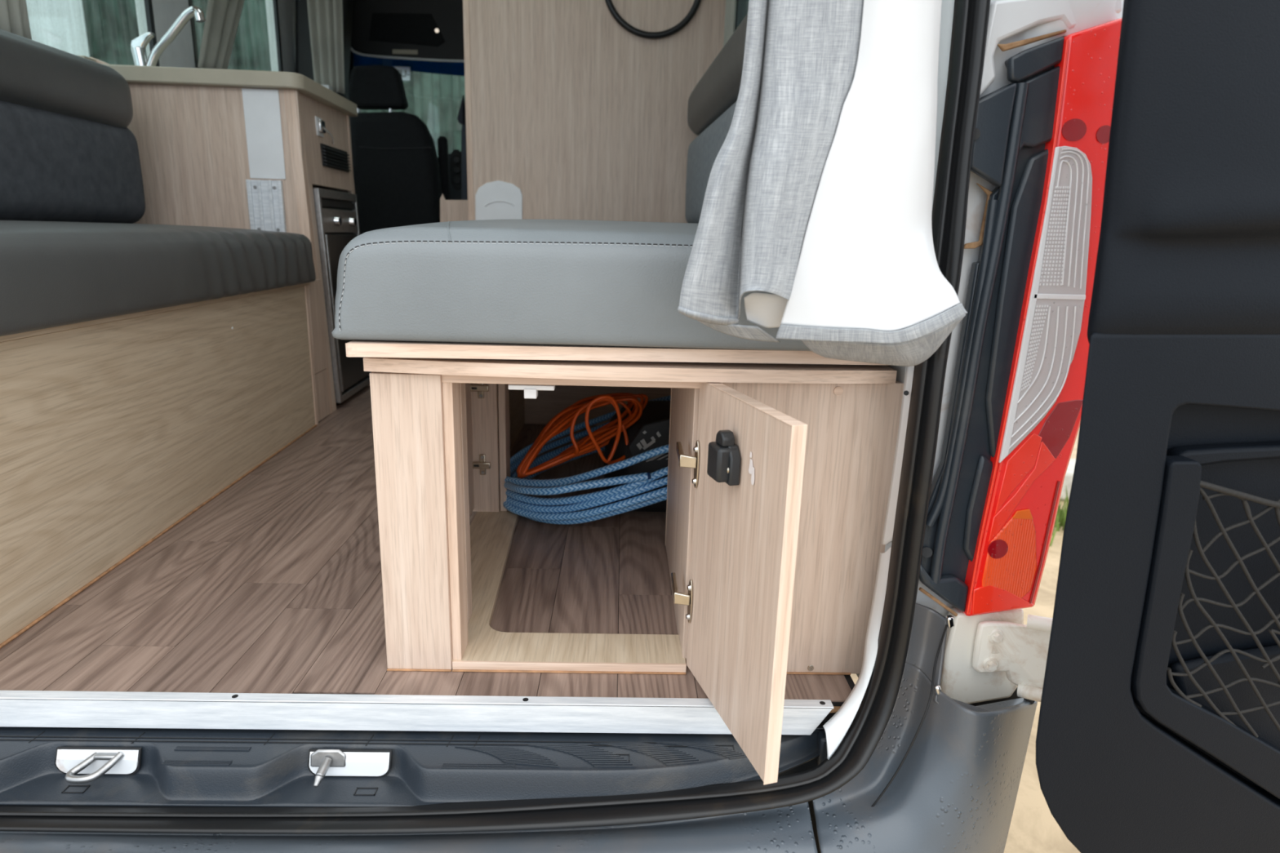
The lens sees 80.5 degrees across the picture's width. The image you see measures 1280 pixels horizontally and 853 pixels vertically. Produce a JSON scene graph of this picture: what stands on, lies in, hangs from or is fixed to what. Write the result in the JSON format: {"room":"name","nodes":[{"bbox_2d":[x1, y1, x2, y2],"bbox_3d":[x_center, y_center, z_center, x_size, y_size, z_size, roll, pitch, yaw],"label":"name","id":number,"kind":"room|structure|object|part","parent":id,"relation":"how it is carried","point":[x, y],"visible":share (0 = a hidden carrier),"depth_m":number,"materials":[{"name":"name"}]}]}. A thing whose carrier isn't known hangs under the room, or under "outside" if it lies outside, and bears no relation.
{"room":"vehicle interior","nodes":[
{"label":"vehicle interior","id":0,"kind":"room"},
{"bbox_2d":[134,0,295,72],"bbox_3d":[-1.544,-1.093,2.467,0.050,1.980,3.954,1,14,-4],"label":"window frame","id":1,"kind":"structure","parent":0,"point":[180,53],"depth_m":2.53,"materials":[{"name":"grey plastic"}]},
{"bbox_2d":[0,0,31,39],"bbox_3d":[-1.429,-1.201,1.623,0.030,0.690,0.197,1,14,-4],"label":"window curtain","id":2,"kind":"object","parent":1,"relation":"hanging from","point":[14,17],"visible":0.61,"depth_m":1.74,"materials":[{"name":"beige fabric"}]},
{"bbox_2d":[143,0,159,66],"bbox_3d":[-1.465,-1.179,1.596,0.016,0.720,1.495,1,14,-4],"label":"window","id":3,"kind":"structure","parent":1,"relation":"in","point":[148,3],"depth_m":2.33,"materials":[{"name":"grey glass"}]},
{"bbox_2d":[197,0,244,69],"bbox_3d":[-1.505,-1.615,2.796,0.030,0.660,0.674,1,14,-4],"label":"window curtain","id":4,"kind":"object","parent":1,"relation":"hanging from","point":[222,19],"visible":0.94,"depth_m":2.69,"materials":[{"name":"beige fabric"}]},
{"bbox_2d":[187,0,283,71],"bbox_3d":[-1.552,-1.521,2.933,0.016,0.720,0.790,1,14,-4],"label":"window","id":5,"kind":"structure","parent":1,"relation":"in","point":[190,2],"depth_m":3.25,"materials":[{"name":"grey glass"}]},
{"bbox_2d":[295,0,354,100],"bbox_3d":[-1.427,-1.742,3.433,0.294,0.724,0.120,1,14,-4],"label":"trim","id":6,"kind":"structure","parent":1,"relation":"attached to","point":[304,60],"depth_m":3.39,"materials":[{"name":"black plastic"}]},
{"bbox_2d":[348,46,361,112],"bbox_3d":[-0.713,-2.046,4.322,1.940,1.000,0.100,1,14,-4],"label":"trim","id":7,"kind":"structure","parent":1,"relation":"attached to","point":[352,62],"depth_m":4.22,"materials":[{"name":"black plastic"}]},
{"bbox_2d":[351,0,464,62],"bbox_3d":[-1.133,-2.026,3.688,0.663,0.448,0.063,1,14,-4],"label":"television","id":8,"kind":"object","parent":1,"relation":"attached to","point":[424,30],"visible":0.75,"depth_m":3.70,"materials":[{"name":"black plastic"}]},
{"bbox_3d":[-1.141,-1.943,3.696,0.366,0.144,0.008,1,14,-4],"label":"recess panel","id":9,"kind":"part","parent":8,"relation":"part of","materials":[{"name":"black plastic"}]},
{"bbox_2d":[353,48,464,75],"bbox_3d":[-0.748,-1.896,4.326,1.787,0.705,0.018,1,14,-4],"label":"window","id":10,"kind":"structure","parent":1,"relation":"in","point":[457,68],"depth_m":4.25,"materials":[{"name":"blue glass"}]},
{"bbox_2d":[393,66,409,80],"bbox_3d":[-1.349,-1.978,4.235,0.124,0.073,0.003,1,14,-4],"label":"sticker","id":11,"kind":"object","parent":10,"relation":"attached to","point":[404,71],"visible":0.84,"depth_m":4.24,"materials":[{"name":"white paper"}]},
{"bbox_2d":[306,0,344,93],"bbox_3d":[-1.243,-1.615,3.001,0.149,0.542,0.042,1,14,-4],"label":"curtain","id":12,"kind":"object","parent":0,"point":[325,16],"visible":0.97,"depth_m":3.02,"materials":[{"name":"beige fabric"}]},
{"bbox_2d":[321,84,333,91],"bbox_3d":[-1.274,-1.343,3.012,0.085,0.028,0.050,1,14,-4],"label":"tie","id":13,"kind":"object","parent":12,"relation":"attached to","point":[328,86],"visible":0.24,"depth_m":2.99,"materials":[{"name":"white fabric"}]},
{"bbox_2d":[0,386,854,721],"bbox_3d":[-0.691,-0.159,2.846,1.850,0.030,3.995,1,14,-2],"label":"floor","id":14,"kind":"structure","parent":0,"point":[273,584],"depth_m":1.15,"materials":[{"name":"brown wood"}]},
{"bbox_2d":[0,279,329,648],"bbox_3d":[-1.162,-0.052,1.497,0.584,0.400,1.467,1,14,-4],"label":"storage bench","id":15,"kind":"object","parent":14,"relation":"on","point":[115,431],"visible":0.87,"depth_m":1.28,"materials":[{"name":"brown wood"}]},
{"bbox_2d":[0,220,315,336],"bbox_3d":[-1.135,-0.304,1.389,0.617,0.144,1.332,1,14,-4],"label":"seat cushion","id":16,"kind":"object","parent":15,"relation":"on","point":[53,273],"visible":1,"depth_m":1.22,"materials":[{"name":"grey leather"}]},
{"bbox_2d":[0,29,145,223],"bbox_3d":[-1.327,-0.552,1.313,0.235,0.375,1.324,1,14,-4],"label":"backrest cushion","id":17,"kind":"object","parent":16,"relation":"on","point":[68,153],"visible":0.94,"depth_m":1.63,"materials":[{"name":"grey fabric"}]},
{"bbox_3d":[-0.921,-0.198,2.103,0.018,0.398,0.016,1,14,-4],"label":"post","id":18,"kind":"part","parent":15,"relation":"part of","materials":[{"name":"brown wood"}]},
{"bbox_3d":[-0.924,-0.286,2.158,0.010,0.258,0.102,1,14,-4],"label":"filler panel","id":19,"kind":"part","parent":15,"relation":"part of","materials":[{"name":"brown wood"}]},
{"bbox_3d":[-0.930,-0.092,2.208,0.008,0.138,0.102,1,14,-4],"label":"toe panel","id":20,"kind":"part","parent":15,"relation":"part of","materials":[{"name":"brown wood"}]},
{"bbox_2d":[126,83,369,413],"bbox_3d":[-1.217,-0.534,2.365,0.582,0.905,0.479,1,14,-4],"label":"base cabinet","id":21,"kind":"object","parent":14,"relation":"on","point":[236,157],"visible":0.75,"depth_m":2.09,"materials":[{"name":"brown wood"}]},
{"bbox_3d":[-1.219,-0.480,2.154,0.550,0.905,0.016,1,14,-4],"label":"panel","id":22,"kind":"part","parent":21,"relation":"part of","materials":[{"name":"brown wood"}]},
{"bbox_2d":[78,55,357,116],"bbox_3d":[-1.214,-1.003,2.250,0.578,0.060,0.520,1,14,-4],"label":"countertop","id":23,"kind":"structure","parent":21,"relation":"on","point":[140,74],"depth_m":2.01,"materials":[{"name":"beige laminate"}]},
{"bbox_3d":[-1.487,-1.026,2.231,0.026,0.020,0.510,1,14,-4],"label":"splash lip","id":24,"kind":"part","parent":23,"relation":"part of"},
{"bbox_2d":[89,57,109,64],"bbox_3d":[-1.455,-0.982,2.048,0.077,0.027,0.030,1,14,-4],"label":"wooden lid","id":25,"kind":"object","parent":23,"relation":"on","point":[97,60],"visible":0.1,"depth_m":2.03,"materials":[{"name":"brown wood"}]},
{"bbox_2d":[130,5,205,66],"bbox_3d":[-1.315,-1.076,2.111,0.204,0.185,0.044,1,14,-4],"label":"tap","id":26,"kind":"object","parent":23,"relation":"on","point":[138,45],"visible":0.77,"depth_m":2.10,"materials":[{"name":"silver metal"}]},
{"bbox_3d":[-1.385,-1.071,2.109,0.061,0.052,0.022,1,14,-4],"label":"lever","id":27,"kind":"part","parent":26,"relation":"part of","materials":[{"name":"silver metal"}]},
{"bbox_3d":[-1.030,-0.800,2.073,0.096,0.231,0.004,1,14,-4],"label":"white panel","id":28,"kind":"part","parent":21,"relation":"part of","materials":[{"name":"plastic"}]},
{"bbox_3d":[-1.045,-0.602,2.118,0.096,0.168,0.013,1,14,-4],"label":"table rail","id":29,"kind":"part","parent":21,"relation":"part of","materials":[{"name":"metal"}]},
{"bbox_3d":[-0.951,-0.479,2.177,0.060,0.905,0.030,1,14,-4],"label":"edge post","id":30,"kind":"part","parent":21,"relation":"part of","materials":[{"name":"brown wood"}]},
{"bbox_3d":[-0.946,-0.884,2.231,0.006,0.052,0.054,1,14,-4],"label":"knob plate","id":31,"kind":"part","parent":21,"relation":"part of","materials":[{"name":"white plastic"}]},
{"bbox_3d":[-0.940,-0.885,2.231,0.013,0.037,0.040,1,14,-4],"label":"knob","id":32,"kind":"part","parent":21,"relation":"part of","materials":[{"name":"silver metal"}]},
{"bbox_2d":[320,143,351,172],"bbox_3d":[-0.948,-0.837,2.364,0.013,0.064,0.245,1,14,-4],"label":"vent grille","id":33,"kind":"object","parent":21,"relation":"attached to","point":[334,157],"depth_m":2.34,"materials":[{"name":"black plastic"}]},
{"bbox_3d":[-1.247,-0.592,2.588,0.550,0.905,0.016,1,14,-4],"label":"panel","id":34,"kind":"part","parent":21,"relation":"part of","materials":[{"name":"brown wood"}]},
{"bbox_2d":[312,187,372,403],"bbox_3d":[-1.168,-0.428,2.419,0.488,0.635,0.367,1,14,-4],"label":"fridge","id":35,"kind":"object","parent":14,"relation":"on","point":[336,212],"visible":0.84,"depth_m":2.32,"materials":[{"name":"black plastic"}]},
{"bbox_3d":[-0.935,-0.382,2.264,0.041,0.635,0.015,1,14,-4],"label":"frame","id":36,"kind":"part","parent":35,"relation":"part of","materials":[{"name":"metal"}]},
{"bbox_3d":[-0.927,-0.338,2.294,0.022,0.475,0.010,1,14,-4],"label":"door trim","id":37,"kind":"part","parent":35,"relation":"part of","materials":[{"name":"metal"}]},
{"bbox_3d":[-0.948,-0.721,2.360,0.021,0.025,0.340,1,14,-4],"label":"frame","id":38,"kind":"part","parent":35,"relation":"part of","materials":[{"name":"metal"}]},
{"bbox_3d":[-0.945,-0.377,2.448,0.030,0.475,0.330,1,14,-4],"label":"door panel","id":39,"kind":"part","parent":35,"relation":"part of","materials":[{"name":"black metal"}]},
{"bbox_3d":[-0.945,-0.128,2.512,0.020,0.020,0.340,1,14,-4],"label":"frame","id":40,"kind":"part","parent":35,"relation":"part of","materials":[{"name":"metal"}]},
{"bbox_3d":[-0.957,-0.469,2.606,0.041,0.635,0.012,1,14,-4],"label":"frame","id":41,"kind":"part","parent":35,"relation":"part of","materials":[{"name":"metal"}]},
{"bbox_2d":[347,64,441,234],"bbox_3d":[-1.082,-0.933,3.295,0.491,1.228,0.410,1,14,-4],"label":"chair","id":42,"kind":"object","parent":14,"relation":"on","point":[397,178],"visible":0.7,"depth_m":3.31,"materials":[{"name":"black fabric"}]},
{"bbox_2d":[437,135,450,199],"bbox_3d":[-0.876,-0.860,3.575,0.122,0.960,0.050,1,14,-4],"label":"armrest","id":43,"kind":"object","parent":42,"relation":"attached to","point":[442,142],"visible":0.33,"depth_m":3.47,"materials":[{"name":"black plastic"}]},
{"bbox_2d":[0,690,840,735],"bbox_3d":[-0.523,0.335,0.923,1.600,0.040,0.054,1,14,-2],"label":"threshold strip","id":44,"kind":"object","parent":14,"relation":"on","point":[18,708],"visible":0.98,"depth_m":0.90,"materials":[{"name":"metal"}]},
{"bbox_2d":[448,149,462,199],"bbox_3d":[-0.934,-0.916,3.989,0.218,1.030,0.055,1,14,-4],"label":"door","id":45,"kind":"structure","parent":14,"relation":"on","point":[455,157],"depth_m":3.87,"materials":[{"name":"plastic"}]},
{"bbox_2d":[457,94,467,199],"bbox_3d":[-0.523,-0.814,3.098,0.440,1.124,0.400,1,14,-4],"label":"chair","id":46,"kind":"object","parent":14,"relation":"on","point":[461,118],"visible":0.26,"depth_m":3.06,"materials":[{"name":"fabric"}]},
{"bbox_3d":[-0.658,-1.020,3.151,0.174,0.759,0.120,1,14,-4],"label":"backrest","id":47,"kind":"part","parent":46,"relation":"part of","materials":[{"name":"fabric"}]},
{"bbox_2d":[502,395,671,524],"bbox_3d":[0.073,0.037,1.646,0.730,0.219,0.598,1,14,-2],"label":"garden hose","id":48,"kind":"object","parent":14,"relation":"on","point":[517,503],"visible":0.43,"depth_m":1.40,"materials":[{"name":"blue rubber"}]},
{"bbox_2d":[516,392,648,478],"bbox_3d":[-0.113,0.004,1.510,0.262,0.187,0.238,1,14,-2],"label":"cable","id":49,"kind":"object","parent":48,"relation":"on","point":[596,440],"visible":1,"depth_m":1.49,"materials":[{"name":"orange rubber"}]},
{"bbox_2d":[462,0,725,222],"bbox_3d":[-0.155,-1.114,2.683,0.890,1.930,0.201,1,14,-4],"label":"wall","id":50,"kind":"structure","parent":14,"relation":"on","point":[586,115],"depth_m":2.58,"materials":[{"name":"brown wood"}]},
{"bbox_2d":[440,194,468,222],"bbox_3d":[-0.688,-0.746,2.854,0.137,0.250,0.015,1,14,-4],"label":"wall","id":51,"kind":"structure","parent":50,"relation":"attached to","point":[450,210],"depth_m":2.83,"materials":[{"name":"brown wood"}]},
{"bbox_2d":[475,180,522,220],"bbox_3d":[-0.493,-0.781,2.638,0.164,0.147,0.009,1,14,-4],"label":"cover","id":52,"kind":"object","parent":50,"relation":"in","point":[495,200],"visible":0.95,"depth_m":2.64,"materials":[{"name":"white plastic"}]},
{"bbox_2d":[604,0,701,39],"bbox_3d":[0.043,-1.460,2.491,0.335,0.335,0.021,1,14,-4],"label":"cable loop","id":53,"kind":"object","parent":50,"relation":"hanging from","point":[651,35],"visible":1,"depth_m":2.52,"materials":[{"name":"rubber"}]},
{"bbox_2d":[368,371,903,785],"bbox_3d":[0.013,-0.077,1.727,0.702,0.400,2.076,1,14,-2],"label":"storage cabinet","id":54,"kind":"object","parent":14,"relation":"on","point":[778,493],"visible":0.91,"depth_m":0.92,"materials":[{"name":"brown wood"}]},
{"bbox_3d":[-0.278,0.124,0.932,0.082,0.386,0.018,1,14,-2],"label":"corner post","id":55,"kind":"part","parent":54,"relation":"part of","materials":[{"name":"brown wood"}]},
{"bbox_3d":[-0.321,0.043,1.216,0.012,0.360,0.460,1,14,-2],"label":"aisle door","id":56,"kind":"part","parent":54,"relation":"part of","materials":[{"name":"brown wood"}]},
{"bbox_3d":[-0.304,-0.073,1.424,0.040,0.042,0.010,1,14,-2],"label":"hinge plate","id":57,"kind":"part","parent":54,"relation":"part of","materials":[{"name":"silver metal"}]},
{"bbox_3d":[-0.308,0.074,1.461,0.040,0.042,0.010,1,14,-2],"label":"hinge plate","id":58,"kind":"part","parent":54,"relation":"part of","materials":[{"name":"silver metal"}]},
{"bbox_3d":[-0.340,-0.185,2.113,0.014,0.400,1.260,1,14,-2],"label":"aisle panel","id":59,"kind":"part","parent":54,"relation":"part of","materials":[{"name":"brown wood"}]},
{"bbox_3d":[-0.132,0.236,1.266,0.370,0.012,0.596,1,14,-2],"label":"board","id":60,"kind":"part","parent":54,"relation":"part of","materials":[{"name":"brown wood"}]},
{"bbox_3d":[-0.075,-0.055,0.893,0.314,0.012,0.014,1,14,-2],"label":"rail","id":61,"kind":"part","parent":54,"relation":"part of","materials":[{"name":"brown wood"}]},
{"bbox_3d":[0.003,-0.196,2.197,0.700,0.400,0.015,1,14,-2],"label":"panel","id":62,"kind":"part","parent":54,"relation":"part of","materials":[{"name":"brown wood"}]},
{"bbox_2d":[363,357,897,383],"bbox_3d":[-0.014,-0.124,1.110,0.617,0.015,0.526,1,14,-2],"label":"board","id":63,"kind":"object","parent":54,"relation":"on","point":[673,371],"visible":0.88,"depth_m":0.86,"materials":[{"name":"brown wood"}]},
{"bbox_2d":[345,340,884,364],"bbox_3d":[-0.032,-0.307,1.754,0.625,0.021,1.887,1,14,-2],"label":"board","id":64,"kind":"object","parent":63,"relation":"on","point":[367,348],"visible":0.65,"depth_m":0.85,"materials":[{"name":"brown wood"}]},
{"bbox_2d":[331,219,913,351],"bbox_3d":[-0.024,-0.387,1.728,0.677,0.146,1.868,1,14,-2],"label":"seat cushion","id":65,"kind":"object","parent":64,"relation":"on","point":[521,282],"visible":0.69,"depth_m":0.82,"materials":[{"name":"grey leather"}]},
{"bbox_2d":[684,13,747,223],"bbox_3d":[0.275,-0.724,1.850,0.161,0.458,1.620,1,14,-4],"label":"backrest cushion","id":66,"kind":"object","parent":65,"relation":"on","point":[712,103],"visible":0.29,"depth_m":2.05,"materials":[{"name":"leather"}]},
{"bbox_3d":[0.045,0.206,0.977,0.006,0.012,0.060,1,14,-2],"label":"arm","id":67,"kind":"part","parent":54,"relation":"part of","materials":[{"name":"silver metal"}]},
{"bbox_3d":[0.050,0.032,0.932,0.006,0.012,0.060,1,14,-2],"label":"arm","id":68,"kind":"part","parent":54,"relation":"part of","materials":[{"name":"silver metal"}]},
{"bbox_3d":[0.052,0.216,0.949,0.021,0.016,0.006,4,14,9],"label":"arm","id":69,"kind":"part","parent":54,"relation":"part of","materials":[{"name":"silver metal"}]},
{"bbox_3d":[0.057,0.041,0.905,0.021,0.016,0.006,4,14,9],"label":"arm","id":70,"kind":"part","parent":54,"relation":"part of","materials":[{"name":"silver metal"}]},
{"bbox_3d":[0.105,0.154,0.832,0.013,0.376,0.227,-3,15,-17],"label":"door","id":71,"kind":"part","parent":54,"relation":"part of","materials":[{"name":"brown wood"}]},
{"bbox_3d":[0.206,0.133,0.947,0.259,0.388,0.014,1,14,-2],"label":"panel","id":72,"kind":"part","parent":54,"relation":"part of","materials":[{"name":"brown wood"}]},
{"bbox_2d":[604,400,670,511],"bbox_3d":[0.124,0.046,1.634,0.400,0.210,0.340,1,14,-2],"label":"bag","id":73,"kind":"object","parent":14,"relation":"on","point":[651,431],"visible":0.18,"depth_m":1.48,"materials":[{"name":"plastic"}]},
{"bbox_2d":[736,0,748,28],"bbox_3d":[0.338,-1.076,2.612,0.055,1.980,3.920,1,14,-4],"label":"wall","id":74,"kind":"structure","parent":0,"point":[743,5],"depth_m":2.57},
{"bbox_2d":[723,0,737,46],"bbox_3d":[0.295,-1.359,2.458,0.022,0.700,0.132,1,14,-4],"label":"window curtain","id":75,"kind":"object","parent":74,"relation":"hanging from","point":[731,5],"visible":0.35,"depth_m":2.44,"materials":[{"name":"beige fabric"}]},
{"bbox_2d":[735,0,737,29],"bbox_3d":[0.364,-1.168,1.918,0.016,0.800,1.380,1,14,-4],"label":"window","id":76,"kind":"structure","parent":74,"relation":"in","point":[737,0],"depth_m":2.55,"materials":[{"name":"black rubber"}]},
{"bbox_2d":[856,364,906,677],"bbox_3d":[0.373,-0.454,0.833,0.103,1.650,0.072,1,14,-4],"label":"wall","id":77,"kind":"structure","parent":0,"point":[900,375],"depth_m":0.91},
{"bbox_2d":[777,721,826,776],"bbox_3d":[-0.527,0.427,0.995,1.600,0.154,0.100,1,14,-2],"label":"trim","id":78,"kind":"structure","parent":77,"relation":"attached to","point":[811,764],"depth_m":0.96,"materials":[{"name":"black plastic"}]},
{"bbox_2d":[0,722,826,807],"bbox_3d":[-0.542,0.393,0.881,1.564,0.046,0.107,1,14,-2],"label":"sill","id":79,"kind":"structure","parent":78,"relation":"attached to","point":[158,766],"depth_m":0.87,"materials":[{"name":"black plastic"}]},
{"bbox_2d":[64,751,124,783],"bbox_3d":[-0.623,0.389,0.863,0.052,0.019,0.037,1,14,-2],"label":"lock striker","id":80,"kind":"object","parent":79,"relation":"attached to","point":[113,757],"visible":1,"depth_m":0.86,"materials":[{"name":"metal"}]},
{"bbox_2d":[310,749,346,787],"bbox_3d":[-0.364,0.393,0.869,0.041,0.025,0.036,1,14,-2],"label":"lock striker","id":81,"kind":"object","parent":79,"relation":"attached to","point":[325,759],"visible":1,"depth_m":0.88,"materials":[{"name":"metal"}]},
{"bbox_2d":[822,0,954,759],"bbox_3d":[0.270,-0.226,0.776,0.098,1.255,0.044,-7,17,-30],"label":"trim","id":82,"kind":"structure","parent":77,"relation":"attached to","point":[836,728],"depth_m":0.88,"materials":[{"name":"white paint"}]},
{"bbox_2d":[915,0,1124,703],"bbox_3d":[0.331,-0.990,2.618,0.284,2.250,3.950,1,14,-4],"label":"van rear corner","id":83,"kind":"object","parent":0,"point":[1015,27],"visible":0.2,"depth_m":0.80,"materials":[{"name":"white paint"}]},
{"bbox_2d":[0,0,991,834],"bbox_3d":[-0.278,-0.184,0.694,1.226,1.285,0.095,0,14,-6],"label":"seal","id":84,"kind":"object","parent":83,"relation":"attached to","point":[971,17],"visible":0.91,"depth_m":0.83,"materials":[{"name":"black rubber"}]},
{"bbox_3d":[0.182,-0.760,0.583,0.217,0.032,0.016,1,14,-4],"label":"curtain rod","id":85,"kind":"object","parent":84,"relation":"attached to","visible":0},
{"bbox_2d":[677,0,967,366],"bbox_3d":[0.179,-0.415,0.645,0.275,0.740,0.082,1,14,-4],"label":"curtain","id":86,"kind":"object","parent":85,"relation":"hanging from","point":[819,194],"visible":1,"depth_m":0.68,"materials":[{"name":"grey fabric"}]},
{"bbox_3d":[0.123,-0.433,0.643,0.155,0.688,0.063,-8,17,-33],"label":"linen panel","id":87,"kind":"part","parent":86,"relation":"part of","materials":[{"name":"grey fabric"}]},
{"bbox_2d":[0,603,1037,852],"bbox_3d":[-0.176,0.520,0.843,1.385,0.620,0.150,0,14,-8],"label":"bumper cover","id":88,"kind":"object","parent":83,"relation":"attached to","point":[944,773],"visible":0.93,"depth_m":0.85,"materials":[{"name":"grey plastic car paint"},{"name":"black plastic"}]},
{"bbox_3d":[0.414,0.277,0.917,0.100,0.129,0.022,0,14,-6],"label":"hinge mount plate","id":89,"kind":"part","parent":83,"relation":"part of","materials":[{"name":"beige paint"}]},
{"bbox_2d":[918,35,1064,616],"bbox_3d":[0.370,-0.080,0.815,0.106,0.628,0.031,1,14,-4],"label":"surround","id":90,"kind":"object","parent":83,"relation":"attached to","point":[1015,122],"visible":0.96,"depth_m":0.80,"materials":[{"name":"plastic"}]},
{"bbox_2d":[962,17,1121,616],"bbox_3d":[0.439,-0.089,0.815,0.107,0.638,0.035,1,14,-4],"label":"tail light","id":91,"kind":"object","parent":83,"relation":"attached to","point":[1040,424],"visible":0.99,"depth_m":0.80,"materials":[{"name":"red plastic"}]},
{"bbox_3d":[0.405,0.139,0.856,0.023,0.023,0.002,1,14,-4],"label":"indicator bulb","id":92,"kind":"part","parent":91,"relation":"part of","materials":[{"name":"red plastic"}]},
{"bbox_2d":[972,0,1279,852],"bbox_3d":[0.741,-0.093,0.728,0.780,1.325,0.166,1,14,-1],"label":"door","id":93,"kind":"structure","parent":83,"relation":"attached to","point":[1154,672],"depth_m":0.71,"materials":[{"name":"black paint"}]},
{"bbox_3d":[0.545,0.262,0.758,0.045,0.046,0.004,1,14,-4],"label":"cord","id":94,"kind":"part","parent":93,"relation":"part of","materials":[{"name":"grey fabric"}]},
{"bbox_3d":[0.567,0.255,0.758,0.093,0.112,0.004,1,14,-4],"label":"cord","id":95,"kind":"part","parent":93,"relation":"part of","materials":[{"name":"grey fabric"}]},
{"bbox_3d":[0.634,0.236,0.765,0.308,0.424,0.022,1,14,-4],"label":"pocket frame","id":96,"kind":"part","parent":93,"relation":"part of","materials":[{"name":"black plastic"}]},
{"bbox_3d":[0.579,0.241,0.755,0.119,0.162,0.004,1,14,-4],"label":"cord","id":97,"kind":"part","parent":93,"relation":"part of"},
{"bbox_2d":[1170,644,1279,748],"bbox_3d":[0.751,0.320,0.813,0.405,0.224,0.012,1,14,-4],"label":"pocket","id":98,"kind":"object","parent":93,"relation":"attached to","point":[1225,665],"depth_m":0.79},
{"bbox_3d":[0.591,0.234,0.755,0.125,0.032,0.003,1,14,-4],"label":"cord","id":99,"kind":"part","parent":93,"relation":"part of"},
{"bbox_3d":[0.554,0.075,0.712,0.054,0.028,0.003,1,14,-4],"label":"cord","id":100,"kind":"part","parent":93,"relation":"part of","materials":[{"name":"grey fabric"}]},
{"bbox_3d":[0.587,0.192,0.744,0.122,0.049,0.003,1,14,-4],"label":"cord","id":101,"kind":"part","parent":93,"relation":"part of","materials":[{"name":"grey fabric"}]},
{"bbox_3d":[0.573,0.160,0.734,0.097,0.042,0.003,1,14,-4],"label":"cord","id":102,"kind":"part","parent":93,"relation":"part of","materials":[{"name":"grey fabric"}]},
{"bbox_3d":[0.592,0.216,0.750,0.147,0.203,0.004,1,14,-4],"label":"cord","id":103,"kind":"part","parent":93,"relation":"part of","materials":[{"name":"grey fabric"}]},
{"bbox_3d":[0.602,0.264,0.763,0.106,0.024,0.003,1,14,-4],"label":"cord","id":104,"kind":"part","parent":93,"relation":"part of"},
{"bbox_3d":[0.574,0.122,0.725,0.100,0.054,0.003,1,14,-4],"label":"cord","id":105,"kind":"part","parent":93,"relation":"part of","materials":[{"name":"grey fabric"}]},
{"bbox_3d":[0.585,0.164,0.736,0.145,0.208,0.004,1,14,-4],"label":"cord","id":106,"kind":"part","parent":93,"relation":"part of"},
{"bbox_3d":[0.585,0.139,0.729,0.144,0.175,0.004,1,14,-4],"label":"cord","id":107,"kind":"part","parent":93,"relation":"part of","materials":[{"name":"grey fabric"}]},
{"bbox_3d":[0.609,0.070,0.712,0.189,0.041,0.006,1,14,-4],"label":"cord","id":108,"kind":"part","parent":93,"relation":"part of","materials":[{"name":"grey fabric"}]},
{"bbox_3d":[0.570,0.095,0.718,0.070,0.056,0.003,1,14,-4],"label":"cord","id":109,"kind":"part","parent":93,"relation":"part of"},
{"bbox_3d":[0.624,0.285,0.770,0.071,0.018,0.003,1,14,-4],"label":"cord","id":110,"kind":"part","parent":93,"relation":"part of","materials":[{"name":"grey fabric"}]},
{"bbox_3d":[0.607,0.120,0.726,0.086,0.106,0.004,1,14,-4],"label":"cord","id":111,"kind":"part","parent":93,"relation":"part of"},
{"bbox_3d":[0.668,0.234,0.760,0.090,0.019,0.003,1,14,-4],"label":"cord","id":112,"kind":"part","parent":93,"relation":"part of","materials":[{"name":"grey fabric"}]},
{"bbox_3d":[0.671,0.261,0.766,0.103,0.124,0.003,1,14,-4],"label":"cord","id":113,"kind":"part","parent":93,"relation":"part of","materials":[{"name":"grey fabric"}]},
{"bbox_3d":[0.665,0.194,0.749,0.084,0.039,0.003,1,14,-4],"label":"cord","id":114,"kind":"part","parent":93,"relation":"part of","materials":[{"name":"grey fabric"}]},
{"bbox_3d":[0.616,0.098,0.721,0.037,0.052,0.004,1,14,-4],"label":"cord","id":115,"kind":"part","parent":93,"relation":"part of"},
{"label":"outside","id":116,"kind":"structure","parent":0,"visible":0},
{"bbox_2d":[850,426,1080,852],"bbox_3d":[0.129,-0.125,5.489,19.000,0.050,23.000,1,14,-4],"label":"ground","id":117,"kind":"structure","parent":116,"point":[1033,828],"depth_m":1.70,"materials":[{"name":"beige sand"}]},
{"bbox_2d":[26,0,89,57],"bbox_3d":[-4.357,-1.676,3.171,0.500,3.850,5.850,1,14,-4],"label":"wall","id":118,"kind":"structure","parent":117,"relation":"on","point":[60,24],"depth_m":5.54,"materials":[{"name":"paint"}]},
{"bbox_2d":[81,0,465,157],"bbox_3d":[-1.089,-3.346,7.979,8.162,4.900,3.562,1,14,-4],"label":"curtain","id":119,"kind":"object","parent":117,"relation":"on","point":[111,25],"visible":0.02,"depth_m":9.20,"materials":[{"name":"green fabric"}]},
{"bbox_2d":[1049,484,1068,546],"bbox_3d":[1.953,0.371,3.352,0.976,0.140,0.598,1,14,-4],"label":"grass tuft","id":120,"kind":"object","parent":117,"relation":"on","point":[1060,517],"visible":0.16,"depth_m":3.31,"materials":[{"name":"green plant"}]},
{"bbox_2d":[1059,458,1075,500],"bbox_3d":[2.145,0.262,3.780,1.800,0.150,0.250,1,14,-4],"label":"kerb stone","id":121,"kind":"object","parent":117,"relation":"on","point":[1068,480],"visible":0.02,"depth_m":3.66,"materials":[{"name":"white stone"}]}
]}

